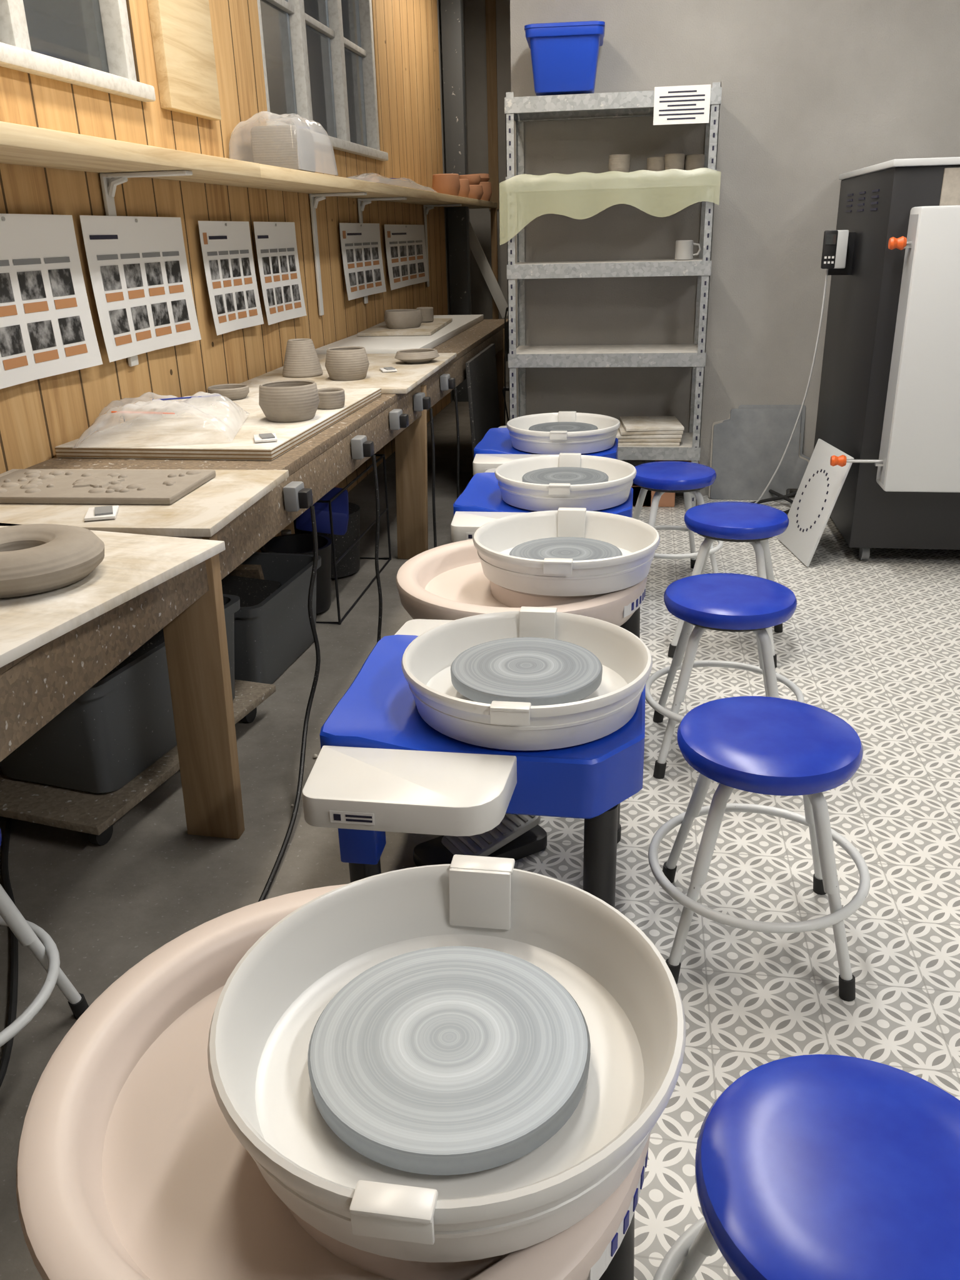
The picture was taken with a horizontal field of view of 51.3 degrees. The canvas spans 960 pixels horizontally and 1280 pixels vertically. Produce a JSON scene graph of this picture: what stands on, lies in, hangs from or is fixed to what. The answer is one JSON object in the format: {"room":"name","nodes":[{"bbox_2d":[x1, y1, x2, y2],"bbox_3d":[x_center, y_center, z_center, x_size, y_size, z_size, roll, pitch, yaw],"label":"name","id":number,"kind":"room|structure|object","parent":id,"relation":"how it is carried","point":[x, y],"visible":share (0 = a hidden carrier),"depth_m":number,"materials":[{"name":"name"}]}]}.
{"room":"pottery studio","nodes":[
{"label":"pottery studio","id":0,"kind":"room"},
{"bbox_2d":[0,0,451,551],"bbox_3d":[-1.099,-1.600,3.250,0.160,3.200,10.000,2,22,9],"label":"wall","id":1,"kind":"structure","parent":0,"point":[202,60],"depth_m":3.64,"materials":[{"name":"brown wood"}]},
{"bbox_2d":[0,213,103,389],"bbox_3d":[-1.174,-0.864,2.537,0.042,0.400,0.660,2,22,9],"label":"picture","id":2,"kind":"object","parent":1,"relation":"attached to","point":[47,329],"visible":1,"depth_m":2.63,"materials":[{"name":"white paper"}]},
{"bbox_2d":[0,0,155,101],"bbox_3d":[-1.203,-1.948,2.418,0.132,1.022,1.270,2,22,9],"label":"window","id":3,"kind":"structure","parent":1,"relation":"in","point":[87,44],"depth_m":2.85,"materials":[{"name":"paint"}]},
{"bbox_2d":[79,215,201,362],"bbox_3d":[-1.065,-1.128,3.176,0.042,0.400,0.660,2,22,9],"label":"picture","id":4,"kind":"object","parent":1,"relation":"attached to","point":[138,267],"visible":1,"depth_m":3.14,"materials":[{"name":"white paper"}]},
{"bbox_2d":[198,220,263,335],"bbox_3d":[-0.954,-1.393,3.831,0.042,0.390,0.490,2,22,9],"label":"picture","id":5,"kind":"object","parent":1,"relation":"attached to","point":[226,246],"visible":1,"depth_m":3.81,"materials":[{"name":"white paper"}]},
{"bbox_2d":[0,121,508,366],"bbox_3d":[-0.580,-1.488,5.124,0.481,1.550,8.300,2,22,9],"label":"wall shelf","id":6,"kind":"object","parent":1,"relation":"attached to","point":[24,145],"depth_m":3.11,"materials":[{"name":"beige wood"}]},
{"bbox_2d":[228,111,338,175],"bbox_3d":[-0.780,-1.969,3.974,0.285,0.212,0.500,2,22,9],"label":"bag","id":7,"kind":"object","parent":6,"relation":"on","point":[286,146],"visible":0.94,"depth_m":3.85,"materials":[{"name":"plastic"}]},
{"bbox_2d":[346,172,437,192],"bbox_3d":[-0.515,-2.542,5.554,0.270,0.066,1.500,2,22,9],"label":"bag","id":8,"kind":"object","parent":6,"relation":"on","point":[374,177],"visible":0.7,"depth_m":5.29,"materials":[{"name":"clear plastic"}]},
{"bbox_2d":[431,173,460,196],"bbox_3d":[-0.233,-3.137,6.903,0.196,0.140,0.196,2,22,9],"label":"pot","id":9,"kind":"object","parent":6,"relation":"on","point":[447,184],"visible":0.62,"depth_m":6.83,"materials":[{"name":"brown ceramic"}]},
{"bbox_2d":[458,178,469,197],"bbox_3d":[-0.168,-3.341,7.410,0.186,0.130,0.186,2,22,9],"label":"pot","id":10,"kind":"object","parent":6,"relation":"on","point":[464,188],"visible":0.38,"depth_m":7.35,"materials":[{"name":"brown ceramic"}]},
{"bbox_2d":[468,185,483,199],"bbox_3d":[-0.081,-3.438,7.684,0.216,0.100,0.216,2,22,9],"label":"pot","id":11,"kind":"object","parent":6,"relation":"on","point":[476,191],"visible":0.44,"depth_m":7.61,"materials":[{"name":"brown ceramic"}]},
{"bbox_2d":[458,174,481,184],"bbox_3d":[-0.083,-3.518,7.652,0.182,0.070,0.182,2,22,9],"label":"pot","id":12,"kind":"object","parent":11,"relation":"on","point":[474,179],"visible":0.59,"depth_m":7.58,"materials":[{"name":"brown ceramic"}]},
{"bbox_2d":[478,181,491,201],"bbox_3d":[-0.004,-3.645,8.133,0.206,0.140,0.206,2,22,9],"label":"pot","id":13,"kind":"object","parent":6,"relation":"on","point":[487,187],"visible":0.39,"depth_m":8.07,"materials":[{"name":"brown ceramic"}]},
{"bbox_2d":[470,173,489,181],"bbox_3d":[-0.006,-3.739,8.095,0.172,0.060,0.172,2,22,9],"label":"pot","id":14,"kind":"object","parent":13,"relation":"on","point":[484,177],"visible":0.5,"depth_m":8.03,"materials":[{"name":"brown ceramic"}]},
{"bbox_2d":[253,221,306,324],"bbox_3d":[-0.869,-1.596,4.335,0.042,0.400,0.510,2,22,9],"label":"picture","id":15,"kind":"object","parent":1,"relation":"attached to","point":[275,242],"visible":1,"depth_m":4.33,"materials":[{"name":"white paper"}]},
{"bbox_2d":[256,0,388,160],"bbox_3d":[-0.780,-2.977,4.910,0.132,1.022,1.990,2,22,9],"label":"window","id":16,"kind":"structure","parent":1,"relation":"in","point":[319,58],"depth_m":5.09,"materials":[{"name":"paint"}]},
{"bbox_2d":[339,223,386,300],"bbox_3d":[-0.655,-2.125,5.591,0.042,0.380,0.830,2,22,9],"label":"picture","id":17,"kind":"object","parent":1,"relation":"attached to","point":[360,242],"visible":1,"depth_m":5.57,"materials":[{"name":"white paper"}]},
{"bbox_2d":[384,224,429,289],"bbox_3d":[-0.482,-2.543,6.611,0.042,0.375,1.160,2,22,9],"label":"picture","id":18,"kind":"object","parent":1,"relation":"attached to","point":[405,244],"visible":1,"depth_m":6.56,"materials":[{"name":"white paper"}]},
{"bbox_2d":[0,381,509,1279],"bbox_3d":[-0.390,-0.297,4.379,1.370,0.100,11.300,2,22,9],"label":"floor","id":19,"kind":"structure","parent":0,"point":[105,909],"depth_m":2.31,"materials":[{"name":"grey concrete"}]},
{"bbox_2d":[0,817,18,1087],"bbox_3d":[-0.964,0.690,1.843,0.275,0.014,1.434,-4,22,-5],"label":"cable","id":20,"kind":"object","parent":19,"relation":"on","point":[14,980],"visible":0.74,"depth_m":1.96,"materials":[{"name":"black rubber"}]},
{"bbox_2d":[0,827,88,1046],"bbox_3d":[-0.921,0.533,1.636,0.417,0.465,0.417,2,22,9],"label":"stool","id":21,"kind":"object","parent":19,"relation":"on","point":[40,944],"visible":0.94,"depth_m":1.71,"materials":[{"name":"blue plastic"}]},
{"bbox_2d":[0,679,275,844],"bbox_3d":[-0.941,0.300,2.693,0.440,0.096,0.800,6,23,18],"label":"dolly","id":22,"kind":"object","parent":19,"relation":"on","point":[94,814],"visible":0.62,"depth_m":2.38,"materials":[{"name":"brown wood"}]},
{"bbox_2d":[0,593,239,793],"bbox_3d":[-0.946,0.110,2.615,0.408,0.310,0.648,6,23,18],"label":"storage bin","id":23,"kind":"object","parent":22,"relation":"on","point":[124,724],"visible":0.54,"depth_m":2.38,"materials":[{"name":"grey plastic"}]},
{"bbox_2d":[0,318,508,901],"bbox_3d":[-0.557,-0.514,3.770,0.901,0.780,6.800,2,22,9],"label":"workbench","id":24,"kind":"object","parent":19,"relation":"on","point":[35,687],"visible":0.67,"depth_m":2.32,"materials":[{"name":"brown wood"}]},
{"bbox_2d":[0,523,225,667],"bbox_3d":[-0.916,-0.025,1.536,0.580,0.018,1.000,6,23,18],"label":"table top","id":25,"kind":"object","parent":24,"relation":"on","point":[132,565],"visible":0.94,"depth_m":1.64,"materials":[{"name":"beige wood"}]},
{"bbox_2d":[0,523,104,598],"bbox_3d":[-0.777,-0.137,1.685,0.276,0.068,0.276,2,22,9],"label":"clay piece","id":26,"kind":"object","parent":25,"relation":"on","point":[35,558],"visible":1,"depth_m":1.62,"materials":[{"name":"grey ceramic"}]},
{"bbox_2d":[0,469,288,536],"bbox_3d":[-0.855,-0.317,2.248,0.720,0.018,0.520,1,22,7],"label":"table top","id":27,"kind":"object","parent":24,"relation":"on","point":[203,512],"visible":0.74,"depth_m":2.11,"materials":[{"name":"beige wood"}]},
{"bbox_2d":[0,469,215,504],"bbox_3d":[-0.893,-0.357,2.288,0.500,0.025,0.270,1,22,7],"label":"slab","id":28,"kind":"object","parent":27,"relation":"on","point":[20,486],"depth_m":2.25,"materials":[{"name":"grey ceramic"}]},
{"bbox_2d":[54,387,381,460],"bbox_3d":[-0.758,-0.706,3.178,0.621,0.030,1.101,3,23,10],"label":"board","id":29,"kind":"object","parent":24,"relation":"on","point":[185,434],"visible":0.69,"depth_m":2.86,"materials":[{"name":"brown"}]},
{"bbox_2d":[74,391,249,446],"bbox_3d":[-0.907,-0.656,2.884,0.420,0.097,0.460,-4,22,-5],"label":"plastic sheet","id":30,"kind":"object","parent":29,"relation":"on","point":[240,415],"visible":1,"depth_m":2.88,"materials":[{"name":"white"}]},
{"bbox_2d":[207,383,249,399],"bbox_3d":[-0.870,-0.858,3.462,0.140,0.040,0.140,2,22,9],"label":"clay bowl","id":31,"kind":"object","parent":29,"relation":"on","point":[232,391],"visible":0.86,"depth_m":3.42,"materials":[{"name":"grey ceramic"}]},
{"bbox_2d":[258,379,319,422],"bbox_3d":[-0.578,-0.724,3.030,0.182,0.105,0.182,2,22,9],"label":"clay bowl","id":32,"kind":"object","parent":29,"relation":"on","point":[290,400],"visible":1,"depth_m":2.97,"materials":[{"name":"grey ceramic"}]},
{"bbox_2d":[317,387,344,409],"bbox_3d":[-0.485,-0.778,3.222,0.100,0.055,0.100,2,22,9],"label":"clay bowl","id":33,"kind":"object","parent":29,"relation":"on","point":[330,398],"visible":0.82,"depth_m":3.19,"materials":[{"name":"grey ceramic"}]},
{"bbox_2d":[240,353,456,393],"bbox_3d":[-0.537,-1.140,4.242,0.700,0.018,1.150,2,22,8],"label":"board","id":34,"kind":"object","parent":24,"relation":"on","point":[407,377],"visible":0.54,"depth_m":4.03,"materials":[{"name":"beige wood"}]},
{"bbox_2d":[281,338,323,377],"bbox_3d":[-0.726,-1.148,4.063,0.166,0.140,0.166,2,22,9],"label":"clay piece","id":35,"kind":"object","parent":34,"relation":"on","point":[301,360],"visible":1,"depth_m":4.01,"materials":[{"name":"grey ceramic"}]},
{"bbox_2d":[325,346,369,380],"bbox_3d":[-0.524,-1.091,3.943,0.174,0.115,0.174,2,22,9],"label":"clay jar","id":36,"kind":"object","parent":34,"relation":"on","point":[344,363],"visible":1,"depth_m":3.88,"materials":[{"name":"grey ceramic"}]},
{"bbox_2d":[394,348,439,363],"bbox_3d":[-0.276,-1.247,4.395,0.192,0.050,0.192,2,22,9],"label":"dish","id":37,"kind":"object","parent":34,"relation":"on","point":[421,355],"visible":1,"depth_m":4.34,"materials":[{"name":"grey ceramic"}]},
{"bbox_2d":[315,314,483,354],"bbox_3d":[-0.393,-1.766,5.744,0.520,0.035,2.050,2,22,9],"label":"board","id":38,"kind":"object","parent":24,"relation":"on","point":[460,323],"visible":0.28,"depth_m":5.20,"materials":[{"name":"white paint"}]},
{"bbox_2d":[357,318,452,336],"bbox_3d":[-0.415,-1.812,5.784,0.400,0.018,0.900,1,22,6],"label":"board","id":39,"kind":"object","parent":38,"relation":"on","point":[427,328],"visible":0.74,"depth_m":5.50,"materials":[{"name":"beige wood"}]},
{"bbox_2d":[384,309,422,328],"bbox_3d":[-0.437,-1.804,5.618,0.223,0.090,0.219,2,22,9],"label":"clay bowl","id":40,"kind":"object","parent":39,"relation":"on","point":[394,319],"visible":1,"depth_m":5.55,"materials":[{"name":"grey ceramic"}]},
{"bbox_2d":[416,306,433,322],"bbox_3d":[-0.326,-1.933,5.938,0.100,0.080,0.100,2,22,9],"label":"clay cup","id":41,"kind":"object","parent":39,"relation":"on","point":[427,314],"visible":0.72,"depth_m":5.90,"materials":[{"name":"grey ceramic"}]},
{"bbox_2d":[221,551,321,684],"bbox_3d":[-0.802,-0.069,3.305,0.428,0.310,0.548,4,23,12],"label":"storage bin","id":42,"kind":"object","parent":19,"relation":"on","point":[272,629],"visible":0.41,"depth_m":3.23,"materials":[{"name":"grey plastic"}]},
{"bbox_2d":[260,507,313,554],"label":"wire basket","id":43,"kind":"object","parent":19,"relation":"on","point":[301,542],"depth_m":3.83,"materials":[{"name":"black"}]},
{"bbox_2d":[291,753,318,806],"bbox_3d":[-0.231,0.156,3.113,0.447,0.020,3.415,3,23,10],"label":"crumb","id":44,"kind":"object","parent":19,"relation":"on","point":[314,755],"visible":0.02,"depth_m":2.73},
{"bbox_2d":[311,463,376,624],"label":"wire rack","id":45,"kind":"object","parent":19,"relation":"on","point":[337,517],"depth_m":3.81,"materials":[{"name":"black metal"}]},
{"bbox_2d":[16,854,686,1279],"bbox_3d":[-0.131,0.636,1.172,0.703,0.584,0.674,2,22,9],"label":"wheel","id":46,"kind":"object","parent":19,"relation":"on","point":[466,1068],"visible":1,"depth_m":1.04,"materials":[{"name":"beige plastic"}]},
{"bbox_2d":[440,0,471,401],"bbox_3d":[-0.177,-3.510,7.868,0.150,3.200,0.120,2,22,9],"label":"steel column","id":47,"kind":"structure","parent":19,"relation":"on","point":[452,16],"depth_m":7.68,"materials":[{"name":"grey metal"}]},
{"bbox_2d":[301,606,652,908],"bbox_3d":[0.037,0.284,2.058,0.606,0.557,0.833,2,22,9],"label":"wheel","id":48,"kind":"object","parent":19,"relation":"on","point":[445,727],"visible":0.96,"depth_m":1.83,"materials":[{"name":"blue plastic"}]},
{"bbox_2d":[465,343,500,460],"bbox_3d":[0.034,-1.215,5.516,0.057,0.720,0.900,2,22,9],"label":"panel","id":49,"kind":"object","parent":19,"relation":"on","point":[481,370],"visible":0.56,"depth_m":5.35,"materials":[{"name":"black metal"}]},
{"bbox_2d":[502,306,509,425],"bbox_3d":[0.241,-1.559,6.099,0.090,0.917,0.422,6,23,18],"label":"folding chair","id":50,"kind":"object","parent":19,"relation":"on","point":[506,340],"visible":0.33,"depth_m":5.88,"materials":[{"name":"black metal"}]},
{"bbox_2d":[395,507,659,638],"bbox_3d":[0.129,-0.020,2.762,0.703,0.584,0.674,2,22,9],"label":"wheel","id":51,"kind":"object","parent":19,"relation":"on","point":[575,560],"visible":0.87,"depth_m":2.62,"materials":[{"name":"beige plastic"}]},
{"bbox_2d":[450,453,636,542],"bbox_3d":[0.243,-0.336,3.564,0.606,0.557,0.833,2,22,9],"label":"wheel","id":52,"kind":"object","parent":19,"relation":"on","point":[549,482],"visible":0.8,"depth_m":3.39,"materials":[{"name":"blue plastic"}]},
{"bbox_2d":[472,411,620,475],"bbox_3d":[0.306,-0.685,4.416,0.606,0.557,0.833,2,22,9],"label":"wheel","id":53,"kind":"object","parent":19,"relation":"on","point":[561,432],"visible":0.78,"depth_m":4.21,"materials":[{"name":"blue plastic"}]},
{"bbox_2d":[436,0,511,401],"bbox_3d":[0.024,-3.156,6.989,1.180,3.200,4.250,2,22,9],"label":"wall","id":54,"kind":"structure","parent":0,"point":[487,25],"depth_m":8.59,"materials":[{"name":"black paint"}]},
{"bbox_2d":[510,0,959,496],"bbox_3d":[2.274,-2.231,4.579,4.270,3.200,0.150,2,22,9],"label":"wall","id":55,"kind":"structure","parent":0,"point":[814,92],"depth_m":4.70,"materials":[{"name":"grey paint"}]},
{"bbox_2d":[513,495,959,1279],"bbox_3d":[1.922,0.601,2.030,3.980,0.100,7.050,2,22,9],"label":"floor","id":56,"kind":"structure","parent":0,"point":[873,644],"depth_m":2.26,"materials":[{"name":"white tile"}]},
{"bbox_2d":[413,813,546,866],"bbox_3d":[0.002,0.449,2.277,0.300,0.088,0.140,-14,25,-28],"label":"foot pedal","id":57,"kind":"object","parent":56,"relation":"on","point":[517,837],"visible":0.52,"depth_m":2.26,"materials":[{"name":"black plastic"}]},
{"bbox_2d":[504,81,721,507],"bbox_3d":[0.617,-1.574,4.822,0.928,1.880,0.393,2,22,9],"label":"storage rack","id":58,"kind":"object","parent":56,"relation":"on","point":[520,110],"visible":0.73,"depth_m":4.68,"materials":[{"name":"grey metal"}]},
{"bbox_2d":[524,20,604,96],"bbox_3d":[0.378,-2.571,4.449,0.344,0.257,0.344,1,22,6],"label":"storage bin","id":59,"kind":"object","parent":58,"relation":"on","point":[564,55],"visible":0.91,"depth_m":4.32,"materials":[{"name":"blue plastic"}]},
{"bbox_2d":[499,167,720,244],"bbox_3d":[0.580,-1.956,4.523,0.970,0.294,0.178,2,22,9],"label":"sheet","id":60,"kind":"object","parent":58,"relation":"attached to","point":[524,198],"visible":1,"depth_m":4.43,"materials":[{"name":"yellow"}]},
{"bbox_2d":[608,154,630,172],"bbox_3d":[0.642,-2.187,4.606,0.100,0.085,0.100,2,22,9],"label":"cup","id":61,"kind":"object","parent":58,"relation":"on","point":[617,162],"visible":0.69,"depth_m":4.57,"materials":[{"name":"ceramic"}]},
{"bbox_2d":[615,415,684,446],"bbox_3d":[0.822,-1.048,5.002,0.378,0.088,0.361,2,22,9],"label":"stack","id":62,"kind":"object","parent":58,"relation":"on","point":[665,430],"visible":0.75,"depth_m":4.86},
{"bbox_2d":[646,156,664,171],"bbox_3d":[0.813,-2.182,4.601,0.090,0.070,0.090,2,22,9],"label":"cup","id":63,"kind":"object","parent":58,"relation":"on","point":[654,164],"visible":0.62,"depth_m":4.56,"materials":[{"name":"ceramic"}]},
{"bbox_2d":[664,153,684,169],"bbox_3d":[0.889,-2.176,4.569,0.090,0.080,0.090,2,22,9],"label":"cup","id":64,"kind":"object","parent":58,"relation":"on","point":[676,160],"visible":0.64,"depth_m":4.53,"materials":[{"name":"ceramic"}]},
{"bbox_2d":[653,84,711,124],"bbox_3d":[0.861,-2.283,4.268,0.235,0.145,0.003,2,22,9],"label":"sign","id":65,"kind":"object","parent":58,"relation":"attached to","point":[678,104],"visible":1,"depth_m":4.27,"materials":[{"name":"white paper"}]},
{"bbox_2d":[674,240,693,259],"bbox_3d":[0.944,-1.803,4.625,0.084,0.085,0.084,2,22,9],"label":"cup","id":66,"kind":"object","parent":58,"relation":"on","point":[684,248],"visible":1,"depth_m":4.60,"materials":[{"name":"grey ceramic"}]},
{"bbox_2d":[693,242,701,256],"bbox_3d":[1.001,-1.803,4.616,0.040,0.060,0.010,2,22,9],"label":"handle","id":67,"kind":"object","parent":66,"relation":"attached to","point":[694,244],"depth_m":4.61,"materials":[{"name":"white ceramic"}]},
{"bbox_2d":[684,154,704,169],"bbox_3d":[0.981,-2.178,4.574,0.090,0.075,0.090,2,22,9],"label":"cup","id":68,"kind":"object","parent":58,"relation":"on","point":[692,162],"visible":0.67,"depth_m":4.54,"materials":[{"name":"ceramic"}]},
{"bbox_2d":[631,460,699,506],"bbox_3d":[0.885,-0.800,5.104,0.450,0.218,0.110,2,22,9],"label":"brick","id":69,"kind":"object","parent":56,"relation":"on","point":[667,499],"visible":0.21,"depth_m":5.08,"materials":[{"name":"orange brick"}]},
{"bbox_2d":[632,461,723,573],"bbox_3d":[0.746,-0.446,3.927,0.417,0.465,0.417,-4,22,-5],"label":"stool","id":70,"kind":"object","parent":56,"relation":"on","point":[661,477],"visible":0.63,"depth_m":3.79,"materials":[{"name":"blue plastic"}]},
{"bbox_2d":[645,573,804,778],"bbox_3d":[0.642,0.086,2.631,0.417,0.465,0.417,2,22,9],"label":"stool","id":71,"kind":"object","parent":56,"relation":"on","point":[721,602],"visible":0.8,"depth_m":2.52,"materials":[{"name":"blue plastic"}]},
{"bbox_2d":[667,501,788,668],"bbox_3d":[0.836,-0.201,3.323,0.417,0.465,0.417,6,23,18],"label":"stool","id":72,"kind":"object","parent":56,"relation":"on","point":[754,524],"visible":0.51,"depth_m":3.19,"materials":[{"name":"blue plastic"}]},
{"bbox_2d":[648,695,870,1001],"bbox_3d":[0.537,0.377,1.926,0.417,0.465,0.417,2,22,9],"label":"stool","id":73,"kind":"object","parent":56,"relation":"on","point":[764,745],"visible":0.98,"depth_m":1.81,"materials":[{"name":"blue plastic"}]},
{"bbox_2d":[708,405,810,500],"bbox_3d":[1.441,-0.960,5.124,0.505,0.476,0.091,2,22,9],"label":"panel","id":74,"kind":"object","parent":56,"relation":"on","point":[748,447],"visible":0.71,"depth_m":5.12,"materials":[{"name":"grey"}]},
{"bbox_2d":[653,1054,959,1279],"bbox_3d":[0.386,0.733,1.064,0.417,0.465,0.417,-1,22,1],"label":"stool","id":75,"kind":"object","parent":56,"relation":"on","point":[811,1167],"visible":1,"depth_m":0.98,"materials":[{"name":"blue plastic"}]},
{"bbox_2d":[778,438,854,566],"bbox_3d":[1.414,-0.588,4.239,0.147,0.451,0.400,-2,22,0],"label":"panel","id":76,"kind":"object","parent":56,"relation":"on","point":[821,484],"visible":1,"depth_m":4.21,"materials":[{"name":"white metal"}]},
{"bbox_2d":[750,156,959,559],"bbox_3d":[1.981,-1.180,4.239,1.588,1.524,1.274,2,22,9],"label":"front-loading kiln","id":77,"kind":"object","parent":56,"relation":"on","point":[889,396],"visible":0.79,"depth_m":3.83,"materials":[{"name":"black metal"}]}
]}

